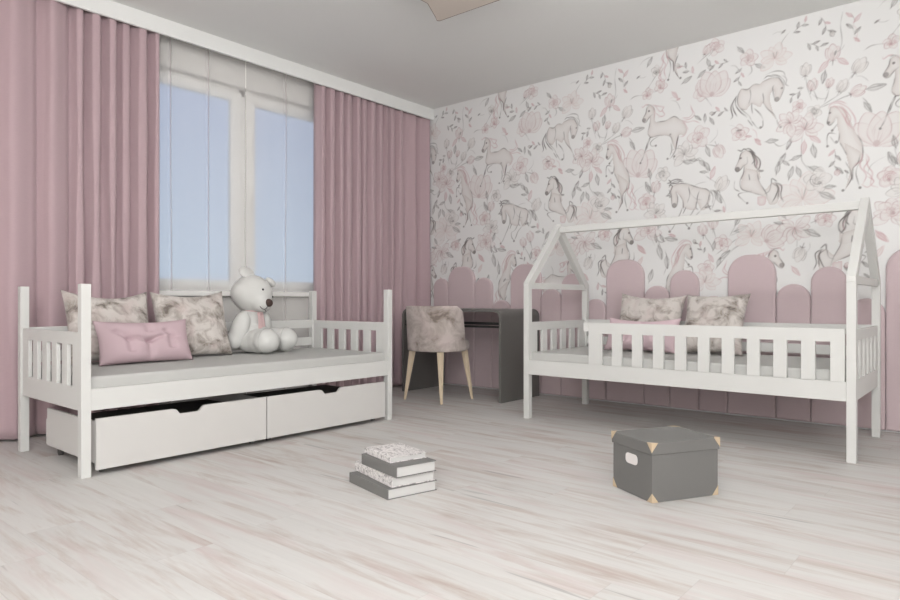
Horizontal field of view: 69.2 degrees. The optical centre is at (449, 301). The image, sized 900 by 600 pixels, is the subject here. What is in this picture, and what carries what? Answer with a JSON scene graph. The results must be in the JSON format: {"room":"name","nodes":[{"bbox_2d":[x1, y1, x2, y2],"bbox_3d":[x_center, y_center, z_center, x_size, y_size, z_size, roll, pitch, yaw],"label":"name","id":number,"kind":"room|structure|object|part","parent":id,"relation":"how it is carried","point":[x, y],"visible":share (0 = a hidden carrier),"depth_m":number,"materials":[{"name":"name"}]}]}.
{"room":"bedroom","nodes":[
{"label":"bedroom","id":0,"kind":"room"},
{"bbox_2d":[159,34,313,404],"bbox_3d":[-2.686,-0.546,3.946,0.280,2.692,7.347,0,0,40],"label":"wall","id":1,"kind":"structure","parent":0,"point":[187,59],"depth_m":5.02,"materials":[{"name":"white paint"}]},
{"bbox_2d":[159,68,313,296],"bbox_3d":[-1.592,-0.843,5.059,0.210,1.605,2.000,0,0,40],"label":"window","id":2,"kind":"structure","parent":1,"relation":"in","point":[242,105],"depth_m":5.04,"materials":[{"name":"white plastic"}]},
{"bbox_3d":[-1.573,-0.058,5.043,0.160,0.035,2.000,0,0,40],"label":"sill","id":3,"kind":"part","parent":2,"relation":"part of","materials":[{"name":"white plastic"}]},
{"bbox_3d":[-1.545,-0.760,5.104,0.042,0.140,0.028,0,0,40],"label":"handle","id":4,"kind":"part","parent":2,"relation":"part of","materials":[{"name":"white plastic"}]},
{"bbox_2d":[54,0,433,119],"bbox_3d":[-1.975,-1.839,4.425,0.185,0.107,5.397,0,0,40],"label":"trim","id":5,"kind":"structure","parent":1,"relation":"attached to","point":[110,9],"depth_m":4.77,"materials":[{"name":"white paint"}]},
{"bbox_3d":[-1.951,-1.863,4.463,0.077,0.017,5.287,0,0,40],"label":"track","id":6,"kind":"object","parent":1,"relation":"attached to","visible":0},
{"bbox_2d":[0,0,159,439],"bbox_3d":[-2.529,-0.527,3.730,0.100,2.630,1.721,0,0,40],"label":"curtain","id":7,"kind":"object","parent":6,"relation":"hanging from","point":[80,89],"visible":0.76,"depth_m":3.98,"materials":[{"name":"pink fabric"}]},
{"bbox_2d":[170,38,209,402],"bbox_3d":[-1.920,-0.530,4.576,0.025,2.620,1.118,0,0,40],"label":"sheer curtain","id":8,"kind":"object","parent":6,"relation":"hanging from","point":[170,38],"visible":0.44,"depth_m":4.76,"materials":[{"name":"grey fabric"}]},
{"bbox_2d":[285,74,286,319],"bbox_3d":[-1.248,-0.530,5.345,0.022,2.620,0.967,0,0,40],"label":"sheer curtain","id":9,"kind":"object","parent":6,"relation":"hanging from","point":[286,74],"visible":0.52,"depth_m":5.26,"materials":[{"name":"grey fabric"}]},
{"bbox_2d":[313,83,387,386],"bbox_3d":[-0.845,-0.527,5.718,0.093,2.630,0.802,0,0,40],"label":"curtain","id":10,"kind":"object","parent":6,"relation":"hanging from","point":[350,141],"visible":0.79,"depth_m":5.64,"materials":[{"name":"pink fabric"}]},
{"bbox_2d":[388,107,430,385],"bbox_3d":[-0.395,-0.527,6.249,0.083,2.630,0.556,0,0,42],"label":"curtain","id":11,"kind":"object","parent":6,"relation":"hanging from","point":[409,270],"visible":0.79,"depth_m":6.22,"materials":[{"name":"pink fabric"}]},
{"bbox_2d":[0,384,899,599],"bbox_3d":[-0.125,0.850,1.677,7.160,0.100,7.597,0,0,40],"label":"floor","id":12,"kind":"structure","parent":0,"point":[520,508],"depth_m":2.42,"materials":[{"name":"beige wood"}]},
{"bbox_2d":[18,284,391,478],"bbox_3d":[-1.352,0.360,3.961,0.855,0.880,1.960,0,0,40],"label":"bed","id":13,"kind":"object","parent":12,"relation":"on","point":[107,439],"visible":0.99,"depth_m":3.47,"materials":[{"name":"white paint"}]},
{"bbox_3d":[-2.282,0.360,3.493,0.042,0.880,0.042,0,0,40],"label":"post","id":14,"kind":"part","parent":13,"relation":"part of","materials":[{"name":"white paint"}]},
{"bbox_3d":[-1.973,0.321,3.228,0.771,0.358,0.018,0,0,40],"label":"panel","id":15,"kind":"part","parent":13,"relation":"part of","materials":[{"name":"white paint"}]},
{"bbox_3d":[-1.662,0.360,2.967,0.042,0.880,0.042,0,0,40],"label":"post","id":16,"kind":"part","parent":13,"relation":"part of","materials":[{"name":"white paint"}]},
{"bbox_2d":[60,289,147,364],"bbox_3d":[-1.937,0.142,3.719,0.201,0.419,0.489,0,0,37],"label":"floral pillow","id":17,"kind":"object","parent":13,"relation":"on","point":[133,309],"visible":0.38,"depth_m":3.66,"materials":[{"name":"fabric"}]},
{"bbox_3d":[-1.575,0.648,3.541,0.616,0.192,0.902,0,0,40],"label":"drawer","id":18,"kind":"part","parent":13,"relation":"part of","materials":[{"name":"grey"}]},
{"bbox_2d":[92,319,192,365],"bbox_3d":[-1.723,0.224,3.688,0.157,0.240,0.531,0,0,40],"label":"pillow","id":19,"kind":"object","parent":13,"relation":"on","point":[119,343],"visible":1,"depth_m":3.62,"materials":[{"name":"pink fabric"}]},
{"bbox_3d":[-1.661,0.168,4.223,0.022,0.060,1.876,0,0,40],"label":"guard rail","id":20,"kind":"part","parent":13,"relation":"part of","materials":[{"name":"white paint"}]},
{"bbox_3d":[-1.661,0.298,4.223,0.022,0.060,1.876,0,0,40],"label":"guard rail","id":21,"kind":"part","parent":13,"relation":"part of","materials":[{"name":"white paint"}]},
{"bbox_3d":[-1.333,0.655,3.336,0.018,0.235,0.902,0,0,40],"label":"drawer","id":22,"kind":"part","parent":13,"relation":"part of","materials":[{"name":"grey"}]},
{"bbox_2d":[150,291,232,354],"bbox_3d":[-1.612,0.142,4.086,0.207,0.419,0.479,0,0,44],"label":"floral pillow","id":23,"kind":"object","parent":13,"relation":"on","point":[206,330],"visible":0.75,"depth_m":4.05,"materials":[{"name":"fabric"}]},
{"bbox_3d":[-1.349,0.400,3.958,0.790,0.108,1.884,0,0,40],"label":"mattress","id":24,"kind":"part","parent":13,"relation":"part of","materials":[{"name":"grey fabric"}]},
{"bbox_3d":[-1.036,0.449,3.693,0.022,0.098,1.876,0,0,40],"label":"rail","id":25,"kind":"part","parent":13,"relation":"part of","materials":[{"name":"white paint"}]},
{"bbox_2d":[228,267,297,353],"bbox_3d":[-1.281,0.055,4.420,0.408,0.583,0.393,0,0,19],"label":"teddy bear","id":26,"kind":"object","parent":13,"relation":"on","point":[251,330],"visible":1,"depth_m":4.33},
{"bbox_3d":[-1.399,0.190,4.328,0.158,0.249,0.129,0,0,-39],"label":"arm","id":27,"kind":"part","parent":26,"relation":"part of"},
{"bbox_3d":[-1.279,0.260,4.313,0.333,0.163,0.184,0,0,19],"label":"leg","id":28,"kind":"part","parent":26,"relation":"part of","materials":[{"name":"white fabric"}]},
{"bbox_3d":[-1.316,0.190,4.566,0.129,0.249,0.158,0,0,-13],"label":"arm","id":29,"kind":"part","parent":26,"relation":"part of"},
{"bbox_3d":[-1.213,0.260,4.502,0.333,0.163,0.184,0,0,19],"label":"leg","id":30,"kind":"part","parent":26,"relation":"part of","materials":[{"name":"white fabric"}]},
{"bbox_3d":[-0.981,0.648,4.242,0.616,0.192,0.920,0,0,40],"label":"drawer","id":31,"kind":"part","parent":13,"relation":"part of","materials":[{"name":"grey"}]},
{"bbox_3d":[-1.042,0.360,4.956,0.042,0.880,0.042,0,0,40],"label":"post","id":32,"kind":"part","parent":13,"relation":"part of","materials":[{"name":"white paint"}]},
{"bbox_3d":[-0.739,0.655,4.037,0.018,0.235,0.920,0,0,40],"label":"drawer","id":33,"kind":"part","parent":13,"relation":"part of","materials":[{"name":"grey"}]},
{"bbox_3d":[-0.731,0.321,4.694,0.771,0.358,0.018,0,0,40],"label":"panel","id":34,"kind":"part","parent":13,"relation":"part of","materials":[{"name":"white paint"}]},
{"bbox_3d":[-0.422,0.360,4.430,0.042,0.880,0.042,0,0,40],"label":"post","id":35,"kind":"part","parent":13,"relation":"part of","materials":[{"name":"white paint"}]},
{"bbox_2d":[349,471,436,499],"bbox_3d":[-0.251,0.778,2.830,0.242,0.043,0.329,0,0,-36],"label":"book","id":36,"kind":"object","parent":12,"relation":"on","point":[357,478],"visible":0.68,"depth_m":2.72,"materials":[{"name":"grey paper"}]},
{"bbox_2d":[355,460,434,487],"bbox_3d":[-0.246,0.737,2.850,0.208,0.039,0.345,0,0,-34],"label":"book","id":37,"kind":"object","parent":36,"relation":"on","point":[390,481],"visible":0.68,"depth_m":2.73,"materials":[{"name":"grey paper"}]},
{"bbox_2d":[362,453,435,477],"bbox_3d":[-0.224,0.695,2.821,0.198,0.045,0.292,0,0,-36],"label":"book","id":38,"kind":"object","parent":37,"relation":"on","point":[423,465],"visible":0.79,"depth_m":2.72,"materials":[{"name":"grey paper"}]},
{"bbox_2d":[365,443,426,462],"bbox_3d":[-0.239,0.660,2.854,0.180,0.023,0.232,0,0,-34],"label":"book","id":39,"kind":"object","parent":38,"relation":"on","point":[395,452],"visible":1,"depth_m":2.81,"materials":[{"name":"grey paper"}]},
{"bbox_2d":[404,306,472,404],"bbox_3d":[-0.090,0.418,5.346,0.504,0.764,0.500,0,0,40],"label":"chair","id":40,"kind":"object","parent":12,"relation":"on","point":[439,329],"visible":1,"depth_m":5.13,"materials":[{"name":"fabric"}]},
{"bbox_3d":[-0.328,0.598,5.325,0.077,0.405,0.071,0,0,40],"label":"leg","id":41,"kind":"part","parent":40,"relation":"part of","materials":[{"name":"brown wood"}]},
{"bbox_3d":[-0.150,0.217,5.275,0.504,0.362,0.314,0,0,40],"label":"backrest","id":42,"kind":"part","parent":40,"relation":"part of","materials":[{"name":"fabric"}]},
{"bbox_3d":[-0.072,0.598,5.108,0.077,0.405,0.071,0,0,40],"label":"leg","id":43,"kind":"part","parent":40,"relation":"part of","materials":[{"name":"brown wood"}]},
{"bbox_3d":[-0.090,0.349,5.346,0.456,0.102,0.470,0,0,40],"label":"seat","id":44,"kind":"part","parent":40,"relation":"part of","materials":[{"name":"fabric"}]},
{"bbox_3d":[0.141,0.598,5.359,0.077,0.405,0.071,0,0,40],"label":"leg","id":45,"kind":"part","parent":40,"relation":"part of","materials":[{"name":"brown wood"}]},
{"bbox_2d":[434,279,447,382],"bbox_3d":[-0.085,0.282,6.337,0.186,1.011,0.032,0,0,40],"label":"panel","id":46,"kind":"object","parent":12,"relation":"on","point":[441,285],"visible":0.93,"depth_m":6.31,"materials":[{"name":"pink fabric"}]},
{"bbox_2d":[448,267,475,385],"bbox_3d":[0.110,0.229,6.172,0.318,1.118,0.032,0,0,40],"label":"panel","id":47,"kind":"object","parent":12,"relation":"on","point":[462,280],"visible":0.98,"depth_m":6.14,"materials":[{"name":"pink fabric"}]},
{"bbox_2d":[402,308,538,402],"bbox_3d":[0.166,0.431,5.683,1.085,0.738,0.555,0,0,40],"label":"desk","id":48,"kind":"object","parent":12,"relation":"on","point":[424,374],"visible":0.67,"depth_m":5.33,"materials":[{"name":"grey wood"}]},
{"bbox_3d":[-0.240,0.464,6.026,0.022,0.673,0.555,0,0,40],"label":"panel","id":49,"kind":"part","parent":48,"relation":"part of","materials":[{"name":"grey wood"}]},
{"bbox_3d":[0.007,0.189,5.496,1.041,0.046,0.025,0,0,40],"label":"cross rail","id":50,"kind":"part","parent":48,"relation":"part of","materials":[{"name":"grey wood"}]},
{"bbox_3d":[0.571,0.464,5.339,0.022,0.673,0.555,0,0,40],"label":"panel","id":51,"kind":"part","parent":48,"relation":"part of","materials":[{"name":"grey wood"}]},
{"bbox_2d":[475,278,492,387],"bbox_3d":[0.310,0.284,6.003,0.200,1.008,0.032,0,0,40],"label":"panel","id":52,"kind":"object","parent":12,"relation":"on","point":[483,286],"visible":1,"depth_m":5.98,"materials":[{"name":"pink fabric"}]},
{"bbox_2d":[492,300,510,388],"bbox_3d":[0.465,0.388,5.872,0.200,0.801,0.032,0,0,40],"label":"panel","id":53,"kind":"object","parent":12,"relation":"on","point":[504,304],"visible":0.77,"depth_m":5.89,"materials":[{"name":"pink fabric"}]},
{"bbox_2d":[511,264,541,392],"bbox_3d":[0.663,0.230,5.704,0.313,1.116,0.032,0,0,40],"label":"panel","id":54,"kind":"object","parent":12,"relation":"on","point":[520,273],"visible":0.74,"depth_m":5.71,"materials":[{"name":"pink fabric"}]},
{"bbox_2d":[541,289,560,394],"bbox_3d":[0.860,0.341,5.537,0.197,0.894,0.032,0,0,40],"label":"panel","id":55,"kind":"object","parent":12,"relation":"on","point":[551,298],"visible":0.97,"depth_m":5.52,"materials":[{"name":"pink fabric"}]},
{"bbox_2d":[561,274,581,397],"bbox_3d":[1.019,0.279,5.402,0.215,1.019,0.032,0,0,40],"label":"panel","id":56,"kind":"object","parent":12,"relation":"on","point":[571,300],"visible":0.48,"depth_m":5.39,"materials":[{"name":"pink fabric"}]},
{"bbox_2d":[589,299,605,399],"bbox_3d":[1.175,0.384,5.269,0.189,0.808,0.032,0,0,40],"label":"panel","id":57,"kind":"object","parent":12,"relation":"on","point":[597,307],"visible":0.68,"depth_m":5.24,"materials":[{"name":"pink fabric"}]},
{"bbox_2d":[606,259,644,403],"bbox_3d":[1.370,0.230,5.105,0.314,1.116,0.032,0,0,40],"label":"panel","id":58,"kind":"object","parent":12,"relation":"on","point":[627,276],"visible":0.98,"depth_m":5.10,"materials":[{"name":"pink fabric"}]},
{"bbox_2d":[644,286,669,406],"bbox_3d":[1.567,0.335,4.938,0.197,0.907,0.032,0,0,40],"label":"panel","id":59,"kind":"object","parent":12,"relation":"on","point":[656,395],"visible":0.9,"depth_m":4.92,"materials":[{"name":"pink fabric"}]},
{"bbox_2d":[611,426,719,502],"bbox_3d":[0.908,0.680,2.764,0.342,0.239,0.274,0,0,-21],"label":"storage box","id":60,"kind":"object","parent":12,"relation":"on","point":[670,463],"visible":1,"depth_m":2.66,"materials":[{"name":"grey cardboard"}]},
{"bbox_3d":[0.752,0.652,2.706,0.003,0.042,0.078,0,0,-21],"label":"handle plate","id":61,"kind":"part","parent":60,"relation":"part of","materials":[{"name":"white"}]},
{"bbox_3d":[0.908,0.586,2.764,0.340,0.048,0.272,0,0,-21],"label":"lid","id":62,"kind":"part","parent":60,"relation":"part of","materials":[{"name":"grey cardboard"}]},
{"bbox_2d":[670,270,699,409],"bbox_3d":[1.726,0.279,4.803,0.213,1.019,0.032,0,0,40],"label":"panel","id":63,"kind":"object","parent":12,"relation":"on","point":[683,282],"visible":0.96,"depth_m":4.79,"materials":[{"name":"pink fabric"}]},
{"bbox_2d":[524,197,880,463],"bbox_3d":[1.529,0.117,4.174,1.960,1.366,0.855,0,0,40],"label":"bed","id":64,"kind":"object","parent":12,"relation":"on","point":[835,378],"visible":1,"depth_m":3.78,"materials":[{"name":"white paint"}]},
{"bbox_3d":[0.534,0.352,4.484,0.042,0.896,0.042,0,0,40],"label":"post","id":65,"kind":"part","parent":64,"relation":"part of","materials":[{"name":"white paint"}]},
{"bbox_3d":[0.796,0.321,4.795,0.018,0.358,0.771,0,0,40],"label":"panel","id":66,"kind":"part","parent":64,"relation":"part of","materials":[{"name":"white paint"}]},
{"bbox_3d":[1.060,0.352,5.104,0.042,0.896,0.042,0,0,40],"label":"post","id":67,"kind":"part","parent":64,"relation":"part of","materials":[{"name":"white paint"}]},
{"bbox_2d":[604,317,681,353],"bbox_3d":[1.301,0.226,4.444,0.531,0.230,0.152,0,0,43],"label":"pillow","id":68,"kind":"object","parent":64,"relation":"on","point":[627,339],"visible":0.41,"depth_m":4.36,"materials":[{"name":"pink fabric"}]},
{"bbox_2d":[620,293,686,324],"bbox_3d":[1.414,0.146,4.638,0.502,0.418,0.203,0,0,41],"label":"floral pillow","id":69,"kind":"object","parent":64,"relation":"on","point":[633,308],"visible":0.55,"depth_m":4.58,"materials":[{"name":"fabric"}]},
{"bbox_3d":[1.261,0.449,3.857,1.876,0.098,0.022,0,0,40],"label":"rail","id":70,"kind":"part","parent":64,"relation":"part of","materials":[{"name":"white paint"}]},
{"bbox_3d":[1.526,0.400,4.170,1.884,0.108,0.790,0,0,40],"label":"mattress","id":71,"kind":"part","parent":64,"relation":"part of","materials":[{"name":"grey fabric"}]},
{"bbox_3d":[1.790,0.298,4.482,1.876,0.060,0.022,0,0,40],"label":"guard rail","id":72,"kind":"part","parent":64,"relation":"part of","materials":[{"name":"white paint"}]},
{"bbox_2d":[685,294,750,355],"bbox_3d":[1.738,0.148,4.301,0.412,0.400,0.265,0,0,37],"label":"floral pillow","id":73,"kind":"object","parent":64,"relation":"on","point":[701,310],"visible":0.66,"depth_m":4.25,"materials":[{"name":"fabric"}]},
{"bbox_3d":[1.790,0.168,4.482,1.876,0.060,0.022,0,0,40],"label":"guard rail","id":74,"kind":"part","parent":64,"relation":"part of","materials":[{"name":"white paint"}]},
{"bbox_3d":[1.998,0.352,3.244,0.042,0.896,0.042,0,0,40],"label":"post","id":75,"kind":"part","parent":64,"relation":"part of","materials":[{"name":"white paint"}]},
{"bbox_3d":[2.262,0.321,3.552,0.018,0.358,0.771,0,0,40],"label":"panel","id":76,"kind":"part","parent":64,"relation":"part of","materials":[{"name":"white paint"}]},
{"bbox_3d":[2.523,0.352,3.864,0.042,0.896,0.042,0,0,40],"label":"post","id":77,"kind":"part","parent":64,"relation":"part of","materials":[{"name":"white paint"}]},
{"bbox_2d":[699,296,727,412],"bbox_3d":[1.884,0.374,4.669,0.197,0.827,0.032,0,0,40],"label":"panel","id":78,"kind":"object","parent":12,"relation":"on","point":[709,400],"visible":0.19,"depth_m":4.65,"materials":[{"name":"pink fabric"}]},
{"bbox_2d":[728,255,776,417],"bbox_3d":[2.080,0.233,4.503,0.311,1.111,0.032,0,0,40],"label":"panel","id":79,"kind":"object","parent":12,"relation":"on","point":[755,275],"visible":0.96,"depth_m":4.47,"materials":[{"name":"pink fabric"}]},
{"bbox_2d":[776,284,810,421],"bbox_3d":[2.280,0.336,4.334,0.206,0.904,0.032,0,0,40],"label":"panel","id":80,"kind":"object","parent":12,"relation":"on","point":[793,301],"visible":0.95,"depth_m":4.32,"materials":[{"name":"pink fabric"}]},
{"bbox_2d":[811,267,845,425],"bbox_3d":[2.438,0.281,4.199,0.204,1.013,0.032,0,0,40],"label":"panel","id":81,"kind":"object","parent":12,"relation":"on","point":[828,284],"visible":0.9,"depth_m":4.19,"materials":[{"name":"pink fabric"}]},
{"bbox_2d":[857,298,885,429],"bbox_3d":[2.594,0.385,4.067,0.199,0.807,0.032,0,0,40],"label":"panel","id":82,"kind":"object","parent":12,"relation":"on","point":[863,305],"visible":0.42,"depth_m":4.04,"materials":[{"name":"pink fabric"}]},
{"bbox_2d":[886,250,899,431],"bbox_3d":[2.792,0.229,3.900,0.312,1.118,0.032,0,0,40],"label":"panel","id":83,"kind":"object","parent":12,"relation":"on","point":[893,264],"visible":1,"depth_m":3.96,"materials":[{"name":"pink fabric"}]},
{"bbox_2d":[111,0,859,108],"bbox_3d":[-0.125,-1.942,1.677,7.160,0.100,7.597,0,0,40],"label":"ceiling","id":84,"kind":"structure","parent":0,"point":[398,48],"depth_m":4.59,"materials":[{"name":"white paint"}]},
{"bbox_2d":[421,0,498,20],"bbox_3d":[0.253,-1.774,3.547,1.331,0.235,0.584,0,0,40],"label":"ceiling lamp","id":85,"kind":"object","parent":84,"relation":"attached to","point":[441,9],"visible":1,"depth_m":3.98,"materials":[{"name":"brown"}]},
{"bbox_2d":[430,0,899,432],"bbox_3d":[2.288,-0.546,4.447,6.960,2.692,0.150,0,0,40],"label":"wall","id":86,"kind":"structure","parent":0,"point":[804,110],"depth_m":4.77,"materials":[{"name":"paper"}]}
]}

